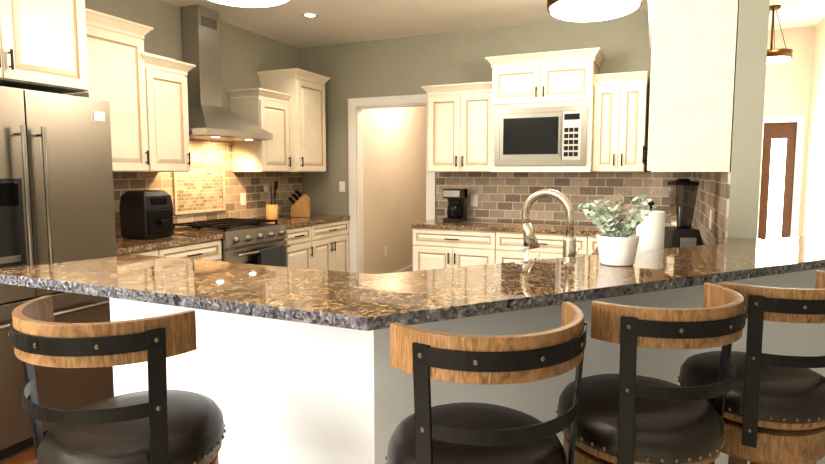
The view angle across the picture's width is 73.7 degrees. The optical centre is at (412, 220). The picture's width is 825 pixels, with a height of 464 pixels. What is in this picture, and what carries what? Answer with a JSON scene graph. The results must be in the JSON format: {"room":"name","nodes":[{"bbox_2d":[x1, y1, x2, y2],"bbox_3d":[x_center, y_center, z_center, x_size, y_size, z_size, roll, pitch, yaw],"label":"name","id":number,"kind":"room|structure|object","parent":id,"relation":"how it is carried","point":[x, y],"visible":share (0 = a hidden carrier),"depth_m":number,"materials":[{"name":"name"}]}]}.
{"room":"kitchen","nodes":[
{"label":"kitchen","id":0,"kind":"room"},
{"bbox_2d":[0,445,35,463],"bbox_3d":[1.206,1.198,2.424,7.870,0.050,13.440,2,5,23],"label":"floor","id":1,"kind":"structure","parent":0,"point":[26,456],"depth_m":2.66,"materials":[{"name":"brown wood"}]},
{"bbox_2d":[0,86,116,459],"bbox_3d":[-2.221,0.235,2.884,0.881,1.790,0.916,2,5,23],"label":"fridge","id":2,"kind":"object","parent":1,"relation":"on","point":[56,190],"visible":0.56,"depth_m":2.81,"materials":[{"name":"silver metal"}]},
{"bbox_2d":[116,231,222,261],"bbox_3d":[-1.938,0.588,3.895,0.648,0.910,1.038,2,5,23],"label":"base cabinet","id":3,"kind":"object","parent":1,"relation":"on","point":[193,245],"visible":0.15,"depth_m":3.88,"materials":[{"name":"wood"}]},
{"bbox_2d":[119,190,172,238],"bbox_3d":[-1.891,-0.047,3.952,0.301,0.340,0.252,2,5,23],"label":"air fryer","id":4,"kind":"object","parent":3,"relation":"on","point":[146,214],"visible":1,"depth_m":3.87,"materials":[{"name":"black plastic"}]},
{"bbox_2d":[173,218,289,266],"bbox_3d":[-1.534,0.483,4.696,0.738,0.938,0.756,2,5,23],"label":"range","id":5,"kind":"object","parent":1,"relation":"on","point":[256,241],"visible":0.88,"depth_m":4.51,"materials":[{"name":"silver metal"}]},
{"bbox_2d":[254,214,349,271],"bbox_3d":[-1.193,0.439,5.601,0.648,0.910,1.168,2,5,23],"label":"base cabinet","id":6,"kind":"object","parent":1,"relation":"on","point":[318,241],"visible":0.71,"depth_m":5.49,"materials":[{"name":"wood"}]},
{"bbox_2d":[263,181,277,219],"bbox_3d":[-1.369,-0.195,5.407,0.135,0.382,0.135,2,5,23],"label":"utensil crock","id":7,"kind":"object","parent":6,"relation":"on","point":[271,211],"visible":0.92,"depth_m":5.37,"materials":[{"name":"ceramic"}]},
{"bbox_2d":[288,190,309,216],"bbox_3d":[-1.194,-0.175,5.777,0.214,0.277,0.100,1,5,8],"label":"knife block","id":8,"kind":"object","parent":6,"relation":"on","point":[300,206],"visible":1,"depth_m":5.73,"materials":[{"name":"brown wood"}]},
{"bbox_2d":[413,230,495,270],"bbox_3d":[0.477,0.494,5.197,0.780,0.870,0.618,2,5,23],"label":"base cabinet","id":9,"kind":"object","parent":1,"relation":"on","point":[438,243],"depth_m":4.89,"materials":[{"name":"wood"}]},
{"bbox_2d":[412,218,635,237],"bbox_3d":[1.188,0.067,4.841,2.338,0.038,0.633,2,5,23],"label":"countertop","id":10,"kind":"structure","parent":9,"relation":"on","point":[433,224],"depth_m":4.84,"materials":[{"name":"brown stone"}]},
{"bbox_2d":[443,188,466,221],"bbox_3d":[0.408,-0.146,5.259,0.170,0.310,0.222,2,5,23],"label":"coffee maker","id":11,"kind":"object","parent":10,"relation":"on","point":[457,205],"visible":1,"depth_m":5.18,"materials":[{"name":"black plastic"}]},
{"bbox_2d":[109,298,824,463],"bbox_3d":[1.276,0.625,2.724,3.640,1.040,3.296,2,5,23],"label":"base cabinet","id":12,"kind":"object","parent":1,"relation":"on","point":[284,365],"depth_m":1.64,"materials":[{"name":"wood"}]},
{"bbox_2d":[0,234,824,376],"bbox_3d":[1.140,0.096,2.627,3.850,0.030,3.654,2,5,23],"label":"countertop","id":13,"kind":"structure","parent":12,"relation":"on","point":[522,297],"depth_m":1.65,"materials":[{"name":"brown stone"}]},
{"bbox_2d":[515,247,529,260],"bbox_3d":[0.420,0.194,2.056,0.075,0.191,0.060,0,5,3],"label":"soap dispenser","id":14,"kind":"object","parent":13,"relation":"on","point":[526,257],"visible":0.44,"depth_m":2.04,"materials":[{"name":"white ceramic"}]},
{"bbox_2d":[521,189,578,257],"bbox_3d":[0.555,0.073,2.232,0.232,0.401,0.132,2,5,23],"label":"faucet","id":15,"kind":"object","parent":13,"relation":"on","point":[570,248],"visible":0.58,"depth_m":2.18,"materials":[{"name":"silver metal"}]},
{"bbox_2d":[577,194,656,265],"bbox_3d":[0.681,0.029,1.849,0.252,0.236,0.258,2,5,23],"label":"planter","id":16,"kind":"object","parent":13,"relation":"on","point":[616,247],"visible":1,"depth_m":1.81,"materials":[{"name":"white ceramic"}]},
{"bbox_2d":[636,201,664,250],"bbox_3d":[1.101,0.078,2.548,0.150,0.336,0.150,2,5,23],"label":"paper towel","id":17,"kind":"object","parent":13,"relation":"on","point":[650,230],"visible":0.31,"depth_m":2.49,"materials":[{"name":"white paper"}]},
{"bbox_2d":[664,178,702,248],"bbox_3d":[1.429,-0.004,2.922,0.190,0.434,0.200,0,5,3],"label":"blender","id":18,"kind":"object","parent":13,"relation":"on","point":[680,232],"visible":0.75,"depth_m":2.87,"materials":[{"name":"black plastic"}]},
{"bbox_2d":[496,234,587,263],"bbox_3d":[1.183,0.521,4.892,0.760,0.870,0.618,2,5,23],"label":"base cabinet","id":19,"kind":"object","parent":1,"relation":"on","point":[551,245],"depth_m":4.59,"materials":[{"name":"wood"}]},
{"bbox_2d":[588,238,597,254],"bbox_3d":[1.738,0.542,4.651,0.450,0.870,0.618,2,5,23],"label":"base cabinet","id":20,"kind":"object","parent":1,"relation":"on","point":[592,242],"depth_m":4.42,"materials":[{"name":"wood"}]},
{"bbox_2d":[591,233,704,254],"bbox_3d":[1.513,0.620,3.527,0.656,0.910,1.547,2,5,23],"label":"base cabinet","id":21,"kind":"object","parent":1,"relation":"on","point":[596,252],"depth_m":3.26,"materials":[{"name":"beige wood"}]},
{"bbox_3d":[2.057,1.200,2.048,5.750,0.012,13.190,2,5,23],"label":"carpet floor","id":22,"kind":"structure","parent":1,"relation":"on","visible":0},
{"bbox_2d":[8,295,225,463],"bbox_3d":[-0.659,0.720,1.308,0.438,1.078,0.432,2,5,19],"label":"stool","id":23,"kind":"object","parent":22,"relation":"on","point":[157,422],"visible":1,"depth_m":1.13,"materials":[{"name":"brown wood"}]},
{"bbox_2d":[385,301,586,463],"bbox_3d":[0.146,0.728,1.226,0.438,1.078,0.432,-2,5,-24],"label":"stool","id":24,"kind":"object","parent":22,"relation":"on","point":[464,433],"visible":1,"depth_m":1.03,"materials":[{"name":"brown wood"}]},
{"bbox_2d":[556,283,747,463],"bbox_3d":[0.586,0.710,1.422,0.438,1.078,0.432,-3,6,-29],"label":"stool","id":25,"kind":"object","parent":22,"relation":"on","point":[627,415],"visible":0.9,"depth_m":1.24,"materials":[{"name":"brown wood"}]},
{"bbox_2d":[678,270,824,463],"bbox_3d":[1.010,0.693,1.621,0.438,1.078,0.432,-2,5,-24],"label":"stool","id":26,"kind":"object","parent":22,"relation":"on","point":[774,410],"visible":0.85,"depth_m":1.45,"materials":[{"name":"black leather"}]},
{"bbox_2d":[85,0,299,235],"bbox_3d":[-3.143,-0.167,2.019,0.120,2.740,9.450,2,5,23],"label":"wall","id":27,"kind":"structure","parent":0,"point":[246,56],"depth_m":5.04,"materials":[{"name":"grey paint"}]},
{"bbox_2d":[0,0,91,97],"bbox_3d":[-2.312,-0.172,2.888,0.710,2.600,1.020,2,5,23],"label":"upper cabinet","id":28,"kind":"object","parent":27,"relation":"attached to","point":[43,45],"visible":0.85,"depth_m":2.90,"materials":[{"name":"wood"}]},
{"bbox_2d":[69,8,152,171],"bbox_3d":[-2.150,-0.821,3.660,0.348,0.998,0.613,2,5,23],"label":"upper cabinet","id":29,"kind":"object","parent":27,"relation":"attached to","point":[145,95],"depth_m":3.70,"materials":[{"name":"wood"}]},
{"bbox_2d":[149,56,190,171],"bbox_3d":[-1.951,-0.766,4.125,0.348,0.808,0.378,2,5,23],"label":"upper cabinet","id":30,"kind":"object","parent":27,"relation":"attached to","point":[168,91],"depth_m":4.06,"materials":[{"name":"wood"}]},
{"bbox_2d":[113,138,302,235],"bbox_3d":[-1.845,-0.359,4.835,0.010,0.808,3.000,2,5,23],"label":"backsplash","id":31,"kind":"structure","parent":27,"relation":"attached to","point":[249,184],"depth_m":5.13,"materials":[{"name":"tile"}]},
{"bbox_2d":[173,158,225,214],"bbox_3d":[-1.848,-0.299,4.798,0.018,0.470,0.590,2,5,23],"label":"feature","id":32,"kind":"object","parent":31,"relation":"attached to","point":[199,187],"visible":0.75,"depth_m":4.80,"materials":[{"name":"beige tile"}]},
{"bbox_2d":[241,193,245,204],"bbox_3d":[-1.633,-0.204,5.314,0.008,0.116,0.072,2,5,23],"label":"electrical outlet","id":33,"kind":"object","parent":31,"relation":"attached to","point":[243,198],"visible":1,"depth_m":5.31,"materials":[{"name":"white plastic"}]},
{"bbox_2d":[181,4,272,140],"bbox_3d":[-1.634,-1.223,4.602,0.498,1.081,0.800,2,5,23],"label":"range hood","id":34,"kind":"object","parent":27,"relation":"attached to","point":[210,117],"visible":0.98,"depth_m":4.55,"materials":[{"name":"silver metal"}]},
{"bbox_2d":[229,88,288,171],"bbox_3d":[-1.452,-0.832,5.271,0.348,0.738,0.428,2,5,23],"label":"upper cabinet","id":35,"kind":"object","parent":27,"relation":"attached to","point":[265,109],"depth_m":5.11,"materials":[{"name":"wood"}]},
{"bbox_2d":[257,68,328,171],"bbox_3d":[-1.219,-0.987,5.670,0.448,0.978,0.500,2,5,23],"label":"upper cabinet","id":36,"kind":"object","parent":27,"relation":"attached to","point":[307,122],"depth_m":5.46,"materials":[{"name":"wood"}]},
{"bbox_2d":[363,106,425,273],"bbox_3d":[-0.001,-0.652,7.567,0.120,2.740,3.270,2,5,23],"label":"wall","id":37,"kind":"structure","parent":0,"point":[394,174],"depth_m":6.83,"materials":[{"name":"beige paint"}]},
{"bbox_2d":[394,265,412,272],"bbox_3d":[0.042,0.664,7.615,0.013,0.110,3.160,2,5,23],"label":"baseboard","id":38,"kind":"structure","parent":37,"relation":"attached to","point":[409,268],"depth_m":7.33,"materials":[{"name":"white wood"}]},
{"bbox_2d":[162,0,824,48],"bbox_3d":[1.206,-1.890,2.154,7.870,0.670,13.440,2,5,23],"label":"ceiling","id":39,"kind":"structure","parent":0,"point":[335,22],"depth_m":4.92,"materials":[{"name":"paint"}]},
{"bbox_2d":[209,0,288,7],"bbox_3d":[-0.905,-1.407,2.899,0.572,0.419,0.572,2,5,23],"label":"ceiling light","id":40,"kind":"object","parent":39,"relation":"hanging from","point":[254,3],"visible":1,"depth_m":3.06,"materials":[{"name":"white glass"}]},
{"bbox_2d":[301,13,318,17],"bbox_3d":[-0.891,-1.782,4.786,0.156,0.004,0.156,2,5,23],"label":"recessed light","id":41,"kind":"object","parent":39,"relation":"in","point":[310,15],"visible":1,"depth_m":4.78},
{"bbox_2d":[547,0,643,21],"bbox_3d":[1.101,-1.460,3.321,0.556,0.389,0.556,2,5,23],"label":"ceiling light","id":42,"kind":"object","parent":39,"relation":"hanging from","point":[583,10],"visible":1,"depth_m":3.30,"materials":[{"name":"white glass"}]},
{"bbox_2d":[766,5,792,64],"bbox_3d":[4.322,-2.229,6.610,0.432,0.649,0.432,2,5,23],"label":"light","id":43,"kind":"object","parent":39,"relation":"hanging from","point":[778,56],"visible":0.6,"depth_m":6.49,"materials":[{"name":"brown metal"}]},
{"bbox_2d":[299,11,692,272],"bbox_3d":[0.648,-0.466,5.445,4.090,2.740,0.120,2,5,23],"label":"wall","id":44,"kind":"structure","parent":0,"point":[412,65],"depth_m":5.52,"materials":[{"name":"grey paint"}]},
{"bbox_2d":[339,181,344,191],"bbox_3d":[-0.767,-0.364,6.001,0.072,0.116,0.008,2,5,23],"label":"light switch","id":45,"kind":"object","parent":44,"relation":"attached to","point":[341,186],"visible":1,"depth_m":6.00,"materials":[{"name":"white plastic"}]},
{"bbox_2d":[348,94,435,272],"bbox_3d":[-0.204,-0.209,5.829,1.004,2.160,0.140,2,5,23],"label":"door frame","id":46,"kind":"structure","parent":44,"relation":"attached to","point":[356,107],"depth_m":5.90,"materials":[{"name":"white wood"}]},
{"bbox_2d":[425,83,488,171],"bbox_3d":[0.507,-0.852,5.215,0.648,0.788,0.348,2,5,23],"label":"upper cabinet","id":47,"kind":"object","parent":44,"relation":"attached to","point":[458,114],"depth_m":5.06,"materials":[{"name":"wood"}]},
{"bbox_2d":[489,48,600,171],"bbox_3d":[1.165,-0.915,4.851,0.840,0.978,0.478,2,5,23],"label":"upper cabinet","id":48,"kind":"object","parent":44,"relation":"attached to","point":[564,111],"depth_m":4.63,"materials":[{"name":"wood"}]},
{"bbox_2d":[436,172,694,226],"bbox_3d":[1.314,-0.211,5.105,2.340,0.466,0.010,2,5,23],"label":"backsplash","id":49,"kind":"structure","parent":44,"relation":"attached to","point":[503,196],"depth_m":5.11,"materials":[{"name":"tile"}]},
{"bbox_2d":[470,195,477,206],"bbox_3d":[0.604,-0.192,5.406,0.072,0.116,0.008,2,5,23],"label":"electrical outlet","id":50,"kind":"object","parent":49,"relation":"attached to","point":[474,200],"visible":1,"depth_m":5.40,"materials":[{"name":"white plastic"}]},
{"bbox_2d":[593,71,647,171],"bbox_3d":[1.763,-0.804,4.670,0.404,0.788,0.348,2,5,23],"label":"upper cabinet","id":51,"kind":"object","parent":44,"relation":"attached to","point":[619,120],"depth_m":4.51,"materials":[{"name":"wood"}]},
{"bbox_2d":[728,0,769,238],"bbox_3d":[2.046,-0.612,3.612,0.160,3.350,2.330,2,5,23],"label":"wall","id":52,"kind":"structure","parent":0,"point":[749,83],"depth_m":2.56,"materials":[{"name":"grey paint"}]},
{"bbox_2d":[642,0,737,171],"bbox_3d":[1.683,-0.800,3.466,0.394,0.990,1.896,2,5,23],"label":"upper cabinet","id":53,"kind":"object","parent":52,"relation":"attached to","point":[692,45],"visible":1,"depth_m":2.65,"materials":[{"name":"wood"}]},
{"bbox_2d":[693,172,730,244],"bbox_3d":[1.942,-0.082,3.633,0.010,0.466,2.199,2,5,23],"label":"backsplash","id":54,"kind":"structure","parent":52,"relation":"attached to","point":[713,193],"depth_m":3.22,"materials":[{"name":"tile"}]},
{"bbox_2d":[709,209,711,228],"bbox_3d":[1.774,-0.005,3.275,0.008,0.116,0.072,2,5,23],"label":"outlet","id":55,"kind":"object","parent":54,"relation":"attached to","point":[710,219],"visible":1,"depth_m":3.25,"materials":[{"name":"white plastic"}]},
{"bbox_2d":[763,26,814,236],"bbox_3d":[4.802,-0.992,7.953,1.440,3.350,0.120,2,5,23],"label":"wall","id":56,"kind":"structure","parent":0,"point":[795,85],"depth_m":7.62,"materials":[{"name":"beige paint"}]},
{"bbox_2d":[757,116,804,239],"bbox_3d":[5.164,-0.377,7.811,0.560,2.150,0.090,2,5,23],"label":"door","id":57,"kind":"structure","parent":56,"relation":"attached to","point":[778,177],"depth_m":7.77,"materials":[{"name":"brown wood"}]},
{"bbox_2d":[799,18,824,236],"bbox_3d":[4.479,-0.752,5.215,0.120,3.350,5.420,2,5,23],"label":"wall","id":58,"kind":"structure","parent":0,"point":[814,168],"depth_m":7.22,"materials":[{"name":"beige paint"}]}
]}

